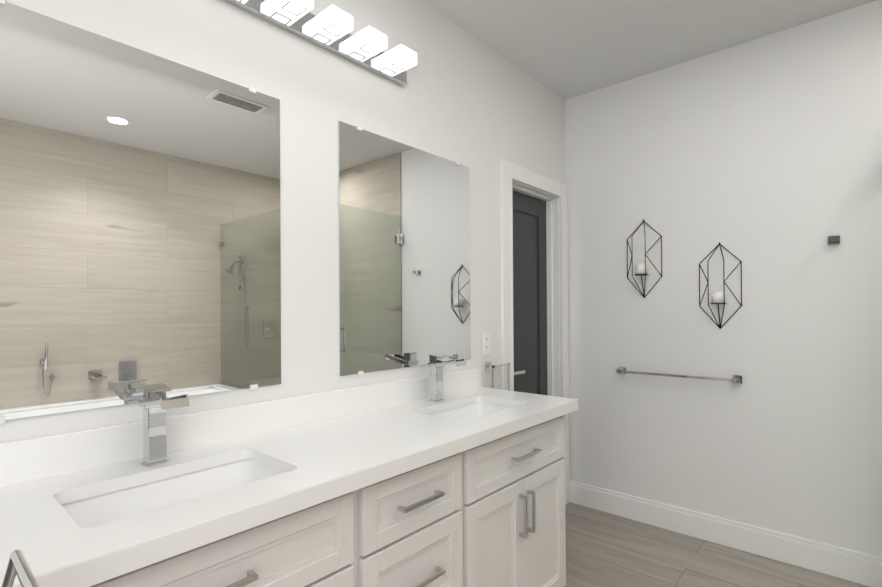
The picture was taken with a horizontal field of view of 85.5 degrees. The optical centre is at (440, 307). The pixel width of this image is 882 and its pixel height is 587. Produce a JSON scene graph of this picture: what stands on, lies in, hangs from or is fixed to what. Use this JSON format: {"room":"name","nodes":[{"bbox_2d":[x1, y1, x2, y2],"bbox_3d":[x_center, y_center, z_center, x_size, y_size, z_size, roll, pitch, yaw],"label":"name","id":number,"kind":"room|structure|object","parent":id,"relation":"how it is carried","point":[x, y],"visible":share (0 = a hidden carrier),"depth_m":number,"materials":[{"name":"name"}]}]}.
{"room":"bathroom","nodes":[
{"label":"bathroom","id":0,"kind":"room"},
{"bbox_2d":[0,368,483,487],"bbox_3d":[-0.459,0.365,1.744,0.020,0.100,2.004,-1,0,41],"label":"backsplash","id":1,"kind":"structure","parent":0,"relation":"attached to","point":[36,458],"depth_m":1.44,"materials":[{"name":"white stone"}]},
{"bbox_2d":[0,0,565,442],"bbox_3d":[-0.639,-0.050,1.652,0.120,2.740,4.600,-1,0,41],"label":"wall","id":2,"kind":"structure","parent":0,"point":[476,106],"depth_m":1.81,"materials":[{"name":"white paint"}]},
{"bbox_2d":[0,0,280,423],"bbox_3d":[-0.826,-0.228,1.343,0.008,0.997,0.820,-1,0,41],"label":"mirror","id":3,"kind":"object","parent":2,"relation":"attached to","point":[140,224],"visible":0.98,"depth_m":1.30,"materials":[{"name":"grey mirror"}]},
{"bbox_2d":[225,0,416,85],"bbox_3d":[-0.453,-1.023,1.691,0.121,0.094,0.996,-1,0,41],"label":"vanity light","id":4,"kind":"object","parent":2,"relation":"attached to","point":[329,28],"visible":1,"depth_m":1.76,"materials":[{"name":"white glass"}]},
{"bbox_2d":[338,121,470,375],"bbox_3d":[-0.121,-0.228,2.144,0.008,0.997,0.818,-1,0,41],"label":"mirror","id":5,"kind":"object","parent":2,"relation":"attached to","point":[404,255],"visible":0.88,"depth_m":2.08,"materials":[{"name":"grey mirror"}]},
{"bbox_2d":[482,333,490,354],"bbox_3d":[0.244,0.194,2.554,0.008,0.116,0.072,-1,0,41],"label":"electrical outlet plate","id":6,"kind":"object","parent":2,"relation":"attached to","point":[486,347],"visible":1,"depth_m":2.55,"materials":[{"name":"white plastic"}]},
{"bbox_2d":[485,362,509,390],"bbox_3d":[0.307,0.377,2.588,0.054,0.171,0.157,-1,0,41],"label":"towel ring","id":7,"kind":"object","parent":2,"relation":"attached to","point":[488,366],"visible":0.83,"depth_m":2.56,"materials":[{"name":"silver metal"}]},
{"bbox_2d":[500,159,569,504],"bbox_3d":[0.556,0.246,2.988,0.144,2.147,0.780,-1,0,41],"label":"door frame","id":8,"kind":"structure","parent":2,"relation":"attached to","point":[551,193],"depth_m":3.17,"materials":[{"name":"white paint"}]},
{"bbox_2d":[512,190,547,394],"bbox_3d":[0.541,0.298,3.001,0.099,2.027,0.580,-1,0,41],"label":"door","id":9,"kind":"structure","parent":8,"relation":"in","point":[529,295],"depth_m":3.08,"materials":[{"name":"grey wood"}]},
{"bbox_2d":[423,0,876,99],"bbox_3d":[0.568,-1.463,0.589,3.560,0.060,4.600,-1,0,41],"label":"ceiling","id":10,"kind":"structure","parent":0,"point":[566,49],"depth_m":2.45,"materials":[{"name":"white paint"}]},
{"bbox_2d":[564,502,868,586],"bbox_3d":[0.585,1.337,0.574,3.560,0.060,4.600,-1,0,41],"label":"floor","id":11,"kind":"structure","parent":0,"point":[604,549],"depth_m":2.46,"materials":[{"name":"brown wood"}]},
{"bbox_2d":[1,550,39,586],"bbox_3d":[-0.417,0.823,0.511,0.478,0.979,0.488,-1,0,41],"label":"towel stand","id":12,"kind":"object","parent":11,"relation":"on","point":[18,566],"visible":1,"depth_m":0.64,"materials":[{"name":"silver metal"}]},
{"bbox_2d":[39,404,575,586],"bbox_3d":[-0.270,0.880,1.551,0.549,0.874,1.964,-1,0,41],"label":"bathroom vanity","id":13,"kind":"object","parent":11,"relation":"on","point":[403,483],"depth_m":1.40,"materials":[{"name":"white paint"}]},
{"bbox_2d":[0,388,578,586],"bbox_3d":[-0.257,0.428,1.566,0.557,0.030,2.004,-1,0,41],"label":"countertop","id":14,"kind":"structure","parent":13,"relation":"on","point":[54,544],"depth_m":1.12,"materials":[{"name":"white stone"}]},
{"bbox_2d":[139,383,188,465],"bbox_3d":[-0.721,0.310,1.239,0.171,0.206,0.064,-1,0,41],"label":"faucet","id":15,"kind":"object","parent":14,"relation":"on","point":[155,403],"visible":0.98,"depth_m":1.26,"materials":[{"name":"silver metal"}]},
{"bbox_2d":[60,452,291,527],"bbox_3d":[-0.613,0.505,1.144,0.287,0.147,0.472,-1,0,41],"label":"sink","id":16,"kind":"object","parent":14,"relation":"in","point":[115,501],"depth_m":1.24,"materials":[{"name":"white ceramic"}]},
{"bbox_2d":[428,353,465,401],"bbox_3d":[0.024,0.310,2.086,0.171,0.206,0.064,-1,0,41],"label":"faucet","id":17,"kind":"object","parent":14,"relation":"on","point":[436,364],"visible":0.98,"depth_m":2.10,"materials":[{"name":"silver metal"}]},
{"bbox_2d":[412,400,511,423],"bbox_3d":[0.133,0.504,1.991,0.287,0.147,0.472,-1,0,41],"label":"sink","id":18,"kind":"object","parent":14,"relation":"in","point":[466,409],"depth_m":2.15,"materials":[{"name":"white ceramic"}]},
{"bbox_2d":[565,0,881,557],"bbox_3d":[2.063,-0.064,2.270,3.560,2.740,0.100,-1,0,41],"label":"wall","id":19,"kind":"structure","parent":0,"point":[760,158],"depth_m":2.59,"materials":[{"name":"white paint"}]},
{"bbox_2d":[627,219,661,297],"bbox_3d":[1.212,-0.297,2.885,0.209,0.481,0.100,-1,0,41],"label":"sconce","id":20,"kind":"object","parent":19,"relation":"attached to","point":[641,269],"visible":1,"depth_m":2.87,"materials":[{"name":"black metal"}]},
{"bbox_2d":[616,367,741,383],"bbox_3d":[1.358,0.393,2.776,0.666,0.044,0.070,-1,0,41],"label":"bar","id":21,"kind":"object","parent":19,"relation":"attached to","point":[734,379],"visible":1,"depth_m":2.71,"materials":[{"name":"silver metal"}]},
{"bbox_2d":[699,242,741,328],"bbox_3d":[1.518,-0.121,2.615,0.209,0.481,0.100,-1,0,41],"label":"sconce","id":22,"kind":"object","parent":19,"relation":"attached to","point":[718,298],"visible":1,"depth_m":2.60,"materials":[{"name":"black metal"}]},
{"bbox_2d":[569,480,881,586],"bbox_3d":[1.473,1.240,2.713,1.627,0.145,0.016,-1,0,41],"label":"baseboard","id":23,"kind":"structure","parent":19,"relation":"attached to","point":[848,564],"depth_m":2.56,"materials":[{"name":"white paint"}]},
{"bbox_2d":[827,235,839,244],"bbox_3d":[1.897,-0.328,2.307,0.048,0.044,0.060,-1,0,41],"label":"robe hook","id":24,"kind":"object","parent":19,"relation":"attached to","point":[833,240],"visible":1,"depth_m":2.29,"materials":[{"name":"silver metal"}]}
]}

